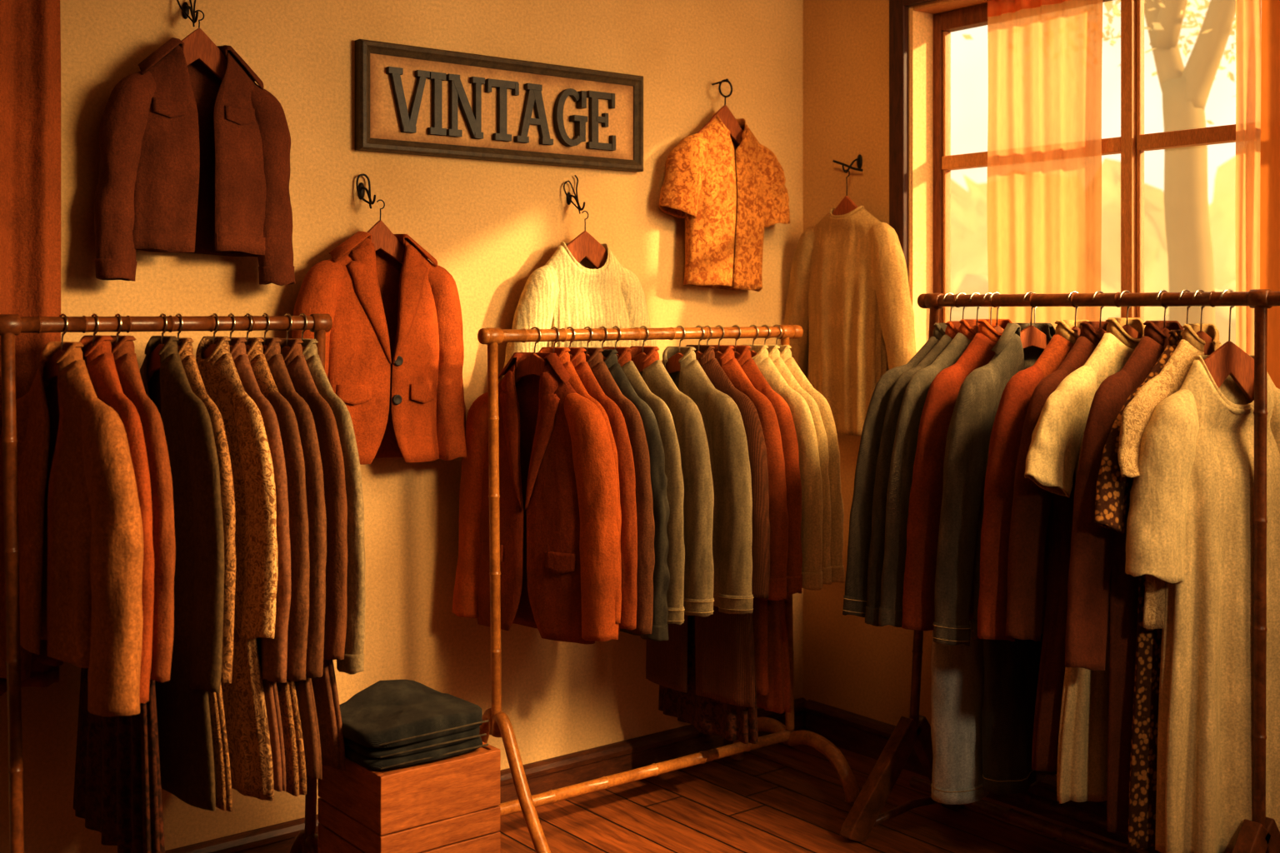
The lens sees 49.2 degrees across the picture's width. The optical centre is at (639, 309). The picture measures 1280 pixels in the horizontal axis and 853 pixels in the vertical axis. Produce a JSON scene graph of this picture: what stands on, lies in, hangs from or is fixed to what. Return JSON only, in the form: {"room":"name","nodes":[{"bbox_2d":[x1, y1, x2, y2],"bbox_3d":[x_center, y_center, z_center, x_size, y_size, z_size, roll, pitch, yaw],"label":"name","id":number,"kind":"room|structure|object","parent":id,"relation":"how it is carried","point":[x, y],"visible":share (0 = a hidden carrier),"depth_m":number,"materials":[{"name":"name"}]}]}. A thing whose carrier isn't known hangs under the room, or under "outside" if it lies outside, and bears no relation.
{"room":"second-hand shop","nodes":[
{"label":"second-hand shop","id":0,"kind":"room"},
{"bbox_2d":[73,667,164,852],"bbox_3d":[-1.170,0.812,3.127,0.099,0.735,0.514,0,0,-38],"label":"skirt","id":1,"kind":"object","parent":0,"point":[117,793],"visible":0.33,"depth_m":2.99,"materials":[{"name":"brown fabric"}]},
{"bbox_2d":[295,338,365,674],"bbox_3d":[-0.825,0.453,3.401,0.061,0.765,0.592,0,0,-42],"label":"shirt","id":2,"kind":"object","parent":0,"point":[352,663],"visible":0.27,"depth_m":3.21,"materials":[{"name":"fabric"}]},
{"bbox_2d":[0,0,803,852],"bbox_3d":[-1.279,0.050,3.590,4.920,2.900,0.160,0,0,-38],"label":"wall","id":3,"kind":"structure","parent":0,"point":[490,224],"depth_m":4.05,"materials":[{"name":"paint"}]},
{"bbox_2d":[176,0,198,26],"bbox_3d":[-1.149,-0.778,3.542,0.054,0.124,0.084,0,0,-19],"label":"wall hook","id":4,"kind":"object","parent":3,"relation":"attached to","point":[185,8],"visible":1,"depth_m":3.55,"materials":[{"name":"metal"}]},
{"bbox_2d":[181,10,227,79],"bbox_3d":[-1.111,-0.643,3.512,0.274,0.224,0.012,1,-1,-38],"label":"clothes hanger","id":5,"kind":"object","parent":4,"relation":"hanging from","point":[197,45],"visible":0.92,"depth_m":3.52,"materials":[{"name":"brown wood"}]},
{"bbox_2d":[94,37,295,285],"bbox_3d":[-1.110,-0.369,3.511,0.521,0.626,0.118,1,-1,-38],"label":"jacket","id":6,"kind":"object","parent":5,"relation":"hanging from","point":[192,160],"visible":0.98,"depth_m":3.46,"materials":[{"name":"fabric"}]},
{"bbox_2d":[355,173,375,209],"bbox_3d":[-0.749,-0.328,3.850,0.042,0.100,0.086,0,0,-38],"label":"wall hook","id":7,"kind":"object","parent":3,"relation":"attached to","point":[361,189],"visible":1,"depth_m":3.86,"materials":[{"name":"metal"}]},
{"bbox_2d":[367,199,404,264],"bbox_3d":[-0.713,-0.197,3.826,0.286,0.212,0.012,1,-1,-38],"label":"clothes hanger","id":8,"kind":"object","parent":7,"relation":"hanging from","point":[383,239],"visible":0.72,"depth_m":3.83,"materials":[{"name":"brown wood"}]},
{"bbox_2d":[291,231,467,464],"bbox_3d":[-0.711,0.104,3.821,0.537,0.636,0.143,0,0,-41],"label":"blazer","id":9,"kind":"object","parent":8,"relation":"hanging from","point":[394,349],"visible":0.84,"depth_m":3.81,"materials":[{"name":"fabric"}]},
{"bbox_2d":[165,697,806,852],"bbox_3d":[-1.221,1.437,3.516,4.599,0.126,0.028,0,0,-38],"label":"baseboard","id":10,"kind":"structure","parent":3,"relation":"attached to","point":[543,776],"depth_m":4.32,"materials":[{"name":"brown wood"}]},
{"bbox_2d":[355,39,643,172],"bbox_3d":[-0.384,-0.595,4.160,0.996,0.304,0.050,0,0,-38],"label":"wall sign","id":11,"kind":"object","parent":3,"relation":"attached to","point":[413,100],"visible":1,"depth_m":4.12,"materials":[{"name":"brown wood"}]},
{"bbox_2d":[563,175,584,214],"bbox_3d":[-0.204,-0.356,4.285,0.054,0.124,0.084,0,0,-19],"label":"wall hook","id":12,"kind":"object","parent":3,"relation":"attached to","point":[568,195],"visible":1,"depth_m":4.30,"materials":[{"name":"metal"}]},
{"bbox_2d":[566,210,607,269],"bbox_3d":[-0.168,-0.185,4.273,0.240,0.237,0.012,0,0,-38],"label":"clothes hanger","id":13,"kind":"object","parent":12,"relation":"hanging from","point":[584,245],"visible":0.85,"depth_m":4.27,"materials":[{"name":"brown wood"}]},
{"bbox_2d":[502,241,657,377],"bbox_3d":[-0.169,0.101,4.273,0.641,0.613,0.126,0,0,-38],"label":"sweater","id":14,"kind":"object","parent":13,"relation":"hanging from","point":[564,292],"visible":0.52,"depth_m":4.21,"materials":[{"name":"fabric"}]},
{"bbox_2d":[658,113,789,291],"bbox_3d":[0.286,-0.356,4.642,0.558,0.588,0.110,0,0,-37],"label":"shirt","id":15,"kind":"object","parent":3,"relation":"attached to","point":[726,192],"visible":0.99,"depth_m":4.58,"materials":[{"name":"fabric"}]},
{"bbox_3d":[-1.869,-1.270,2.909,1.477,0.047,0.047,0,0,-38],"label":"curtain rod","id":16,"kind":"object","parent":3,"relation":"attached to","visible":0},
{"bbox_2d":[0,0,60,695],"bbox_3d":[-1.616,-0.182,3.113,0.626,2.136,0.073,0,0,-38],"label":"drape","id":17,"kind":"object","parent":16,"relation":"hanging from","point":[30,30],"visible":0.47,"depth_m":3.26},
{"bbox_2d":[584,347,654,634],"bbox_3d":[-0.150,0.489,3.932,0.073,0.765,0.550,0,0,-42],"label":"shirt","id":18,"kind":"object","parent":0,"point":[644,500],"visible":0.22,"depth_m":3.75,"materials":[{"name":"brown fabric"}]},
{"bbox_2d":[602,349,669,641],"bbox_3d":[-0.109,0.505,3.965,0.070,0.785,0.561,0,0,-42],"label":"shirt","id":19,"kind":"object","parent":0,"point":[658,478],"visible":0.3,"depth_m":3.78,"materials":[{"name":"fabric"}]},
{"bbox_2d":[741,344,823,590],"bbox_3d":[0.348,0.470,4.323,0.070,0.724,0.562,0,0,-43],"label":"shirt","id":20,"kind":"object","parent":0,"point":[809,462],"visible":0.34,"depth_m":4.15,"materials":[{"name":"beige fabric"}]},
{"bbox_2d":[499,742,1151,852],"bbox_3d":[0.224,1.550,1.680,4.920,0.100,5.020,0,0,-38],"label":"floor","id":21,"kind":"structure","parent":0,"point":[781,797],"depth_m":4.11,"materials":[{"name":"brown wood"}]},
{"bbox_2d":[0,314,332,852],"bbox_3d":[-1.113,0.754,3.173,0.884,1.488,0.565,0,0,-38],"label":"clothes rack","id":22,"kind":"object","parent":21,"relation":"on","point":[11,325],"visible":0.81,"depth_m":2.99,"materials":[{"name":"brown wood"}]},
{"bbox_2d":[42,313,68,390],"bbox_3d":[-1.264,0.122,3.054,0.300,0.227,0.013,0,0,41],"label":"clothes hanger","id":23,"kind":"object","parent":22,"relation":"hanging from","point":[50,371],"visible":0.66,"depth_m":3.07,"materials":[{"name":"brown wood"}]},
{"bbox_2d":[0,341,143,717],"bbox_3d":[-1.266,0.454,3.054,0.646,0.767,0.097,0,0,41],"label":"coat","id":24,"kind":"object","parent":23,"relation":"hanging from","point":[81,531],"visible":0.87,"depth_m":2.95,"materials":[{"name":"fabric"}]},
{"bbox_2d":[82,313,99,366],"bbox_3d":[-1.212,0.115,3.096,0.012,0.214,0.290,0,0,-43],"label":"clothes hanger","id":25,"kind":"object","parent":22,"relation":"hanging from","point":[84,358],"visible":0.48,"depth_m":3.09,"materials":[{"name":"silver metal"}]},
{"bbox_2d":[36,335,154,704],"bbox_3d":[-1.211,0.440,3.097,0.070,0.765,0.578,0,0,-43],"label":"jacket","id":26,"kind":"object","parent":25,"relation":"hanging from","point":[101,367],"visible":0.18,"depth_m":2.92,"materials":[{"name":"orange fabric"}]},
{"bbox_2d":[111,313,122,349],"bbox_3d":[-1.172,0.116,3.127,0.013,0.215,0.290,0,0,-42],"label":"clothes hanger","id":27,"kind":"object","parent":22,"relation":"hanging from","point":[117,314],"visible":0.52,"depth_m":3.12,"materials":[{"name":"silver metal"}]},
{"bbox_2d":[110,335,175,682],"bbox_3d":[-1.171,0.421,3.128,0.069,0.725,0.570,0,0,-42],"label":"jacket","id":28,"kind":"object","parent":27,"relation":"hanging from","point":[124,355],"visible":0.39,"depth_m":2.94,"materials":[{"name":"fabric"}]},
{"bbox_2d":[146,313,167,383],"bbox_3d":[-1.092,0.117,3.189,0.013,0.217,0.290,0,0,-44],"label":"clothes hanger","id":29,"kind":"object","parent":22,"relation":"hanging from","point":[153,364],"visible":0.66,"depth_m":3.20,"materials":[{"name":"brown wood"}]},
{"bbox_2d":[140,335,224,811],"bbox_3d":[-1.092,0.571,3.191,0.055,1.023,0.587,0,0,-44],"label":"coat","id":30,"kind":"object","parent":29,"relation":"hanging from","point":[184,729],"visible":0.62,"depth_m":3.06,"materials":[{"name":"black fabric"}]},
{"bbox_2d":[175,313,183,351],"bbox_3d":[-1.064,0.119,3.212,0.013,0.221,0.290,0,0,-42],"label":"clothes hanger","id":31,"kind":"object","parent":22,"relation":"hanging from","point":[177,314],"visible":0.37,"depth_m":3.20,"materials":[{"name":"silver metal"}]},
{"bbox_2d":[175,337,235,811],"bbox_3d":[-1.063,0.576,3.212,0.063,1.022,0.565,0,0,-42],"label":"dress","id":32,"kind":"object","parent":31,"relation":"hanging from","point":[221,755],"visible":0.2,"depth_m":3.03,"materials":[{"name":"brown fabric"}]},
{"bbox_2d":[201,313,219,359],"bbox_3d":[-0.997,0.118,3.264,0.012,0.219,0.290,0,0,-43],"label":"clothes hanger","id":33,"kind":"object","parent":22,"relation":"hanging from","point":[209,350],"visible":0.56,"depth_m":3.26,"materials":[{"name":"brown wood"}]},
{"bbox_2d":[195,336,277,800],"bbox_3d":[-0.999,0.574,3.266,0.064,1.024,0.596,0,0,-43],"label":"dress","id":34,"kind":"object","parent":33,"relation":"hanging from","point":[256,542],"visible":0.47,"depth_m":3.11,"materials":[{"name":"fabric"}]},
{"bbox_2d":[227,313,235,350],"bbox_3d":[-0.966,0.119,3.289,0.013,0.222,0.290,0,0,-42],"label":"clothes hanger","id":35,"kind":"object","parent":22,"relation":"hanging from","point":[230,314],"visible":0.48,"depth_m":3.28,"materials":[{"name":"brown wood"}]},
{"bbox_2d":[228,337,290,791],"bbox_3d":[-0.966,0.567,3.289,0.061,1.003,0.566,0,0,-42],"label":"dress","id":36,"kind":"object","parent":35,"relation":"hanging from","point":[272,653],"visible":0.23,"depth_m":3.10,"materials":[{"name":"fabric"}]},
{"bbox_2d":[244,313,252,352],"bbox_3d":[-0.933,0.119,3.314,0.013,0.223,0.290,0,0,-43],"label":"clothes hanger","id":37,"kind":"object","parent":22,"relation":"hanging from","point":[247,347],"visible":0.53,"depth_m":3.30,"materials":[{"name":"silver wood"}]},
{"bbox_2d":[244,337,309,796],"bbox_3d":[-0.934,0.577,3.314,0.066,1.022,0.566,0,0,-43],"label":"dress","id":38,"kind":"object","parent":37,"relation":"hanging from","point":[296,776],"visible":0.27,"depth_m":3.13,"materials":[{"name":"brown fabric"}]},
{"bbox_2d":[261,313,269,352],"bbox_3d":[-0.899,0.120,3.342,0.013,0.224,0.290,0,0,-42],"label":"clothes hanger","id":39,"kind":"object","parent":22,"relation":"hanging from","point":[264,346],"visible":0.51,"depth_m":3.33,"materials":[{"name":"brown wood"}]},
{"bbox_2d":[260,337,326,779],"bbox_3d":[-0.900,0.563,3.342,0.064,0.993,0.571,0,0,-43],"label":"dress","id":40,"kind":"object","parent":39,"relation":"hanging from","point":[316,506],"visible":0.28,"depth_m":3.15,"materials":[{"name":"fabric"}]},
{"bbox_2d":[280,313,292,357],"bbox_3d":[-0.854,0.121,3.377,0.013,0.227,0.290,0,0,-42],"label":"clothes hanger","id":41,"kind":"object","parent":22,"relation":"hanging from","point":[284,350],"visible":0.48,"depth_m":3.37,"materials":[{"name":"brown wood"}]},
{"bbox_2d":[279,338,347,770],"bbox_3d":[-0.854,0.561,3.376,0.060,0.982,0.558,0,0,-42],"label":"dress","id":42,"kind":"object","parent":41,"relation":"hanging from","point":[325,690],"visible":0.28,"depth_m":3.20,"materials":[{"name":"fabric"}]},
{"bbox_2d":[317,742,500,852],"bbox_3d":[-0.549,1.266,3.312,0.313,0.466,0.323,0,0,-38],"label":"wooden crate","id":43,"kind":"object","parent":21,"relation":"on","point":[447,805],"visible":0.83,"depth_m":3.20,"materials":[{"name":"brown wood"}]},
{"bbox_2d":[344,736,488,769],"bbox_3d":[-0.544,1.017,3.287,0.314,0.026,0.258,0,0,-38],"label":"jeans","id":44,"kind":"object","parent":43,"relation":"on","point":[476,743],"visible":0.31,"depth_m":3.17,"materials":[{"name":"fabric"}]},
{"bbox_2d":[343,726,486,759],"bbox_3d":[-0.545,0.991,3.287,0.306,0.027,0.258,0,0,-38],"label":"jeans","id":45,"kind":"object","parent":44,"relation":"on","point":[427,745],"visible":0.38,"depth_m":3.17,"materials":[{"name":"fabric"}]},
{"bbox_2d":[340,680,489,748],"bbox_3d":[-0.549,0.937,3.279,0.322,0.083,0.262,0,0,-40],"label":"folded clothes","id":46,"kind":"object","parent":45,"relation":"on","point":[390,713],"visible":0.95,"depth_m":3.23,"materials":[{"name":"fabric"}]},
{"bbox_2d":[477,325,859,852],"bbox_3d":[0.054,0.771,4.065,1.201,1.448,0.632,0,0,-38],"label":"clothes rack","id":47,"kind":"object","parent":21,"relation":"on","point":[499,725],"visible":0.84,"depth_m":3.86,"materials":[{"name":"brown wood"}]},
{"bbox_2d":[514,326,544,384],"bbox_3d":[-0.289,0.158,3.821,0.310,0.224,0.012,0,0,38],"label":"clothes hanger","id":48,"kind":"object","parent":47,"relation":"hanging from","point":[532,364],"visible":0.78,"depth_m":3.82,"materials":[{"name":"brown wood"}]},
{"bbox_2d":[451,352,619,644],"bbox_3d":[-0.291,0.501,3.821,0.588,0.766,0.104,0,0,38],"label":"blazer","id":49,"kind":"object","parent":48,"relation":"hanging from","point":[560,564],"visible":0.94,"depth_m":3.75,"materials":[{"name":"fabric"}]},
{"bbox_2d":[565,326,574,358],"bbox_3d":[-0.197,0.158,3.894,0.013,0.224,0.290,0,0,-42],"label":"clothes hanger","id":50,"kind":"object","parent":47,"relation":"hanging from","point":[567,327],"visible":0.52,"depth_m":3.88,"materials":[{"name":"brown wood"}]},
{"bbox_2d":[568,347,637,632],"bbox_3d":[-0.196,0.487,3.894,0.071,0.764,0.568,0,0,-42],"label":"jacket","id":51,"kind":"object","parent":50,"relation":"hanging from","point":[628,541],"visible":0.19,"depth_m":3.71,"materials":[{"name":"orange fabric"}]},
{"bbox_2d":[612,325,621,357],"bbox_3d":[-0.071,0.159,3.993,0.013,0.225,0.290,0,0,-43],"label":"clothes hanger","id":52,"kind":"object","parent":47,"relation":"hanging from","point":[614,327],"visible":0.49,"depth_m":3.98,"materials":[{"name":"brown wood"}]},
{"bbox_2d":[602,346,684,624],"bbox_3d":[-0.072,0.485,3.992,0.070,0.757,0.572,0,0,-43],"label":"jacket","id":53,"kind":"object","parent":52,"relation":"hanging from","point":[673,472],"visible":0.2,"depth_m":3.81,"materials":[{"name":"fabric"}]},
{"bbox_2d":[631,325,649,372],"bbox_3d":[0.007,0.159,4.055,0.012,0.225,0.290,0,0,-43],"label":"clothes hanger","id":54,"kind":"object","parent":47,"relation":"hanging from","point":[637,360],"visible":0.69,"depth_m":4.05,"materials":[{"name":"brown wood"}]},
{"bbox_2d":[629,345,714,617],"bbox_3d":[0.007,0.478,4.054,0.082,0.744,0.570,0,0,-43],"label":"jacket","id":55,"kind":"object","parent":54,"relation":"hanging from","point":[698,502],"visible":0.29,"depth_m":3.88,"materials":[{"name":"fabric"}]},
{"bbox_2d":[665,325,685,374],"bbox_3d":[0.116,0.160,4.141,0.012,0.228,0.290,0,0,-45],"label":"clothes hanger","id":56,"kind":"object","parent":47,"relation":"hanging from","point":[672,365],"visible":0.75,"depth_m":4.14,"materials":[{"name":"brown wood"}]},
{"bbox_2d":[661,346,754,614],"bbox_3d":[0.116,0.487,4.139,0.083,0.756,0.581,0,0,-45],"label":"jacket","id":57,"kind":"object","parent":56,"relation":"hanging from","point":[722,417],"visible":0.43,"depth_m":3.97,"materials":[{"name":"fabric"}]},
{"bbox_2d":[695,325,704,364],"bbox_3d":[0.175,0.158,4.187,0.012,0.225,0.290,0,0,-43],"label":"clothes hanger","id":58,"kind":"object","parent":47,"relation":"hanging from","point":[698,353],"visible":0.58,"depth_m":4.18,"materials":[{"name":"brown wood"}]},
{"bbox_2d":[645,345,769,707],"bbox_3d":[0.175,0.627,4.187,0.080,1.042,0.566,0,0,-43],"label":"coat","id":59,"kind":"object","parent":58,"relation":"hanging from","point":[725,660],"visible":0.32,"depth_m":4.06,"materials":[{"name":"fabric"}]},
{"bbox_2d":[715,325,724,365],"bbox_3d":[0.238,0.159,4.236,0.013,0.226,0.290,0,0,-42],"label":"clothes hanger","id":60,"kind":"object","parent":47,"relation":"hanging from","point":[717,354],"visible":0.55,"depth_m":4.23,"materials":[{"name":"brown wood"}]},
{"bbox_2d":[712,345,789,695],"bbox_3d":[0.237,0.619,4.236,0.078,1.023,0.564,0,0,-42],"label":"coat","id":61,"kind":"object","parent":60,"relation":"hanging from","point":[778,516],"visible":0.27,"depth_m":4.06,"materials":[{"name":"orange fabric"}]},
{"bbox_2d":[731,325,740,359],"bbox_3d":[0.291,0.160,4.278,0.013,0.228,0.290,0,0,-42],"label":"clothes hanger","id":62,"kind":"object","parent":47,"relation":"hanging from","point":[737,354],"visible":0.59,"depth_m":4.27,"materials":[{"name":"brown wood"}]},
{"bbox_2d":[729,345,802,714],"bbox_3d":[0.290,0.651,4.278,0.083,1.084,0.545,0,0,-42],"label":"coat","id":63,"kind":"object","parent":62,"relation":"hanging from","point":[778,698],"visible":0.3,"depth_m":4.12,"materials":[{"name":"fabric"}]},
{"bbox_2d":[839,289,1279,852],"bbox_3d":[1.149,0.725,3.620,0.535,1.548,1.226,0,0,-38],"label":"clothes rack","id":64,"kind":"object","parent":21,"relation":"on","point":[1262,834],"visible":0.75,"depth_m":3.62,"materials":[{"name":"brown wood"}]},
{"bbox_2d":[942,292,954,320],"bbox_3d":[0.886,0.079,3.992,0.360,0.259,0.013,0,0,-31],"label":"clothes hanger","id":65,"kind":"object","parent":64,"relation":"hanging from","point":[947,293],"visible":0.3,"depth_m":3.99,"materials":[{"name":"silver wood"}]},
{"bbox_2d":[842,323,947,617],"bbox_3d":[0.854,0.449,3.971,0.719,0.824,0.067,0,0,-31],"label":"jacket","id":66,"kind":"object","parent":65,"relation":"hanging from","point":[860,521],"visible":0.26,"depth_m":3.82,"materials":[{"name":"fabric"}]},
{"bbox_2d":[901,319,1012,630],"bbox_3d":[0.959,0.440,3.847,0.644,0.828,0.085,0,0,-32],"label":"shirt","id":67,"kind":"object","parent":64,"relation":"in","point":[926,492],"visible":0.27,"depth_m":3.71,"materials":[{"name":"fabric"}]},
{"bbox_2d":[969,292,980,332],"bbox_3d":[0.944,0.074,3.918,0.360,0.248,0.012,0,0,-32],"label":"clothes hanger","id":68,"kind":"object","parent":64,"relation":"hanging from","point":[975,328],"visible":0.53,"depth_m":3.91,"materials":[{"name":"silver wood"}]},
{"bbox_2d":[878,319,979,627],"bbox_3d":[0.917,0.448,3.901,0.672,0.843,0.072,0,0,-32],"label":"jacket","id":69,"kind":"object","parent":68,"relation":"hanging from","point":[900,481],"visible":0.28,"depth_m":3.75,"materials":[{"name":"fabric"}]},
{"bbox_2d":[983,292,993,325],"bbox_3d":[0.973,0.166,3.882,0.301,0.431,0.020,0,0,-34],"label":"hanger","id":70,"kind":"object","parent":64,"relation":"hanging from","point":[987,292],"visible":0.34,"depth_m":3.88,"materials":[{"name":"silver metal"}]},
{"bbox_2d":[930,620,1045,804],"bbox_3d":[0.976,0.837,3.881,0.440,0.982,0.113,0,0,-34],"label":"jeans","id":71,"kind":"object","parent":70,"relation":"hanging from","point":[957,671],"visible":0.21,"depth_m":3.76,"materials":[{"name":"fabric"}]},
{"bbox_2d":[1030,292,1036,323],"bbox_3d":[1.086,0.161,3.851,0.301,0.421,0.020,0,0,-41],"label":"hanger","id":72,"kind":"object","parent":64,"relation":"hanging from","point":[1033,292],"visible":0.1,"depth_m":3.85,"materials":[{"name":"silver wood"}]},
{"bbox_2d":[981,634,1057,794],"bbox_3d":[1.088,0.809,3.848,0.441,0.947,0.120,0,0,-41],"label":"pants","id":73,"kind":"object","parent":72,"relation":"hanging from","point":[1011,668],"visible":0.29,"depth_m":3.71,"materials":[{"name":"fabric"}]},
{"bbox_2d":[1020,291,1049,350],"bbox_3d":[1.056,0.071,3.775,0.320,0.242,0.013,0,0,-31],"label":"clothes hanger","id":74,"kind":"object","parent":64,"relation":"hanging from","point":[1031,336],"visible":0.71,"depth_m":3.77,"materials":[{"name":"brown wood"}]},
{"bbox_2d":[932,322,1054,646],"bbox_3d":[1.029,0.454,3.761,0.643,0.838,0.092,0,0,-30],"label":"jacket","id":75,"kind":"object","parent":74,"relation":"hanging from","point":[966,459],"visible":0.4,"depth_m":3.63,"materials":[{"name":"fabric"}]},
{"bbox_2d":[1005,321,1108,771],"bbox_3d":[1.162,0.591,3.591,0.634,1.123,0.095,0,0,-32],"label":"dress","id":76,"kind":"object","parent":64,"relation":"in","point":[1033,507],"visible":0.25,"depth_m":3.48,"materials":[{"name":"fabric"}]},
{"bbox_2d":[1067,290,1080,339],"bbox_3d":[1.142,0.072,3.667,0.320,0.245,0.013,0,0,-31],"label":"clothes hanger","id":77,"kind":"object","parent":64,"relation":"hanging from","point":[1077,330],"visible":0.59,"depth_m":3.67,"materials":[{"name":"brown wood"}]},
{"bbox_2d":[977,320,1089,641],"bbox_3d":[1.113,0.431,3.651,0.644,0.809,0.083,0,0,-31],"label":"jacket","id":78,"kind":"object","parent":77,"relation":"hanging from","point":[1006,435],"visible":0.27,"depth_m":3.51,"materials":[{"name":"orange fabric"}]},
{"bbox_2d":[1118,290,1141,338],"bbox_3d":[1.236,0.069,3.547,0.320,0.238,0.013,0,0,-31],"label":"clothes hanger","id":79,"kind":"object","parent":64,"relation":"hanging from","point":[1129,330],"visible":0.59,"depth_m":3.55,"materials":[{"name":"brown wood"}]},
{"bbox_2d":[1024,317,1145,804],"bbox_3d":[1.211,0.617,3.531,0.678,1.194,0.089,0,0,-30],"label":"dress","id":80,"kind":"object","parent":79,"relation":"hanging from","point":[1052,458],"visible":0.38,"depth_m":3.43,"materials":[{"name":"beige fabric"}]},
{"bbox_2d":[1155,290,1170,349],"bbox_3d":[1.300,0.073,3.465,0.320,0.245,0.012,0,0,-31],"label":"clothes hanger","id":81,"kind":"object","parent":64,"relation":"hanging from","point":[1163,330],"visible":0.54,"depth_m":3.46,"materials":[{"name":"brown wood"}]},
{"bbox_2d":[1065,320,1184,832],"bbox_3d":[1.272,0.643,3.450,0.652,1.232,0.079,0,0,-31],"label":"dress","id":82,"kind":"object","parent":81,"relation":"hanging from","point":[1097,555],"visible":0.38,"depth_m":3.35,"materials":[{"name":"fabric"}]},
{"bbox_2d":[1178,290,1190,339],"bbox_3d":[1.338,0.084,3.418,0.320,0.267,0.012,0,0,-32],"label":"clothes hanger","id":83,"kind":"object","parent":64,"relation":"hanging from","point":[1183,291],"visible":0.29,"depth_m":3.42,"materials":[{"name":"silver wood"}]},
{"bbox_2d":[1093,330,1184,850],"bbox_3d":[1.311,0.664,3.401,0.628,1.231,0.062,0,0,-32],"label":"dress","id":84,"kind":"object","parent":83,"relation":"hanging from","point":[1112,491],"visible":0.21,"depth_m":3.31,"materials":[{"name":"fabric"}]},
{"bbox_2d":[1192,289,1213,354],"bbox_3d":[1.361,0.076,3.389,0.320,0.252,0.012,0,0,-32],"label":"clothes hanger","id":85,"kind":"object","parent":64,"relation":"hanging from","point":[1208,347],"visible":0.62,"depth_m":3.39,"materials":[{"name":"brown wood"}]},
{"bbox_2d":[1117,324,1221,630],"bbox_3d":[1.361,0.398,3.389,0.605,0.728,0.057,0,0,-32],"label":"blouse","id":86,"kind":"object","parent":85,"relation":"hanging from","point":[1136,416],"visible":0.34,"depth_m":3.28,"materials":[{"name":"beige fabric"}]},
{"bbox_2d":[1203,289,1254,402],"bbox_3d":[1.405,0.116,3.332,0.260,0.332,0.012,0,0,-21],"label":"clothes hanger","id":87,"kind":"object","parent":64,"relation":"hanging from","point":[1230,359],"visible":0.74,"depth_m":3.33,"materials":[{"name":"brown wood"}]},
{"bbox_2d":[1125,355,1279,852],"bbox_3d":[1.393,0.701,3.325,0.579,1.184,0.142,0,0,-23],"label":"dress","id":88,"kind":"object","parent":87,"relation":"hanging from","point":[1190,523],"visible":0.78,"depth_m":3.27,"materials":[{"name":"beige fabric"}]},
{"bbox_2d":[803,0,1056,775],"bbox_3d":[2.144,0.050,3.089,0.160,2.900,4.860,0,0,-38],"label":"wall","id":89,"kind":"structure","parent":0,"point":[852,665],"depth_m":4.78,"materials":[{"name":"paint"}]},
{"bbox_2d":[832,154,863,173],"bbox_3d":[0.708,-0.494,4.739,0.082,0.067,0.101,0,0,-12],"label":"wall hook","id":90,"kind":"object","parent":89,"relation":"attached to","point":[859,160],"visible":1,"depth_m":4.73,"materials":[{"name":"metal"}]},
{"bbox_2d":[832,169,857,215],"bbox_3d":[0.695,-0.359,4.696,0.012,0.226,0.260,0,0,-38],"label":"clothes hanger","id":91,"kind":"object","parent":90,"relation":"hanging from","point":[847,205],"visible":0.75,"depth_m":4.69,"materials":[{"name":"brown wood"}]},
{"bbox_2d":[783,205,916,435],"bbox_3d":[0.695,0.034,4.697,0.118,0.762,0.666,0,0,-38],"label":"sweater","id":92,"kind":"object","parent":91,"relation":"hanging from","point":[848,293],"visible":0.82,"depth_m":4.62,"materials":[{"name":"fabric"}]},
{"bbox_2d":[803,700,1161,852],"bbox_3d":[2.030,1.437,3.082,0.028,0.126,4.670,0,0,-38],"label":"baseboard","id":93,"kind":"structure","parent":89,"relation":"attached to","point":[867,737],"depth_m":4.66,"materials":[{"name":"brown wood"}]},
{"bbox_2d":[889,0,1235,352],"bbox_3d":[1.380,-0.216,4.019,0.230,1.693,1.603,0,0,-38],"label":"window","id":94,"kind":"structure","parent":89,"relation":"in","point":[932,24],"depth_m":4.56,"materials":[{"name":"paint"}]},
{"bbox_2d":[986,0,1102,328],"bbox_3d":[1.218,-0.212,4.223,0.032,1.516,0.412,0,0,-38],"label":"sheer curtain","id":95,"kind":"object","parent":94,"relation":"hanging from","point":[1044,187],"visible":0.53,"depth_m":4.21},
{"bbox_2d":[1235,0,1261,354],"bbox_3d":[1.618,-0.212,3.713,0.019,1.516,0.076,0,0,-38],"label":"sheer curtain","id":96,"kind":"object","parent":94,"relation":"hanging from","point":[1248,12],"visible":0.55,"depth_m":3.71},
{"bbox_3d":[1.358,-1.140,3.877,0.046,0.047,1.997,0,0,-38],"label":"curtain rod","id":97,"kind":"object","parent":89,"relation":"attached to","visible":0},
{"bbox_2d":[1260,0,1279,389],"bbox_3d":[1.707,0.043,3.434,0.039,2.326,0.386,0,0,-38],"label":"window curtain","id":98,"kind":"object","parent":97,"relation":"hanging from","point":[1270,68],"visible":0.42,"depth_m":3.57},
{"label":"outside","id":99,"kind":"structure","parent":0,"visible":0},
{"bbox_3d":[8.675,1.675,12.593,21.820,0.250,30.000,0,0,-38],"label":"ground","id":100,"kind":"structure","parent":99,"visible":0},
{"bbox_2d":[950,155,1235,322],"bbox_3d":[5.141,-0.201,14.992,1.328,3.522,16.000,0,0,-38],"label":"hedge","id":101,"kind":"object","parent":100,"relation":"on","point":[968,210],"visible":0.07,"depth_m":15.06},
{"bbox_2d":[962,0,1235,329],"bbox_3d":[2.908,-0.946,7.127,2.297,5.033,3.614,0,0,-40],"label":"tree","id":102,"kind":"object","parent":100,"relation":"on","point":[1185,92],"visible":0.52,"depth_m":7.17,"materials":[{"name":"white plant"}]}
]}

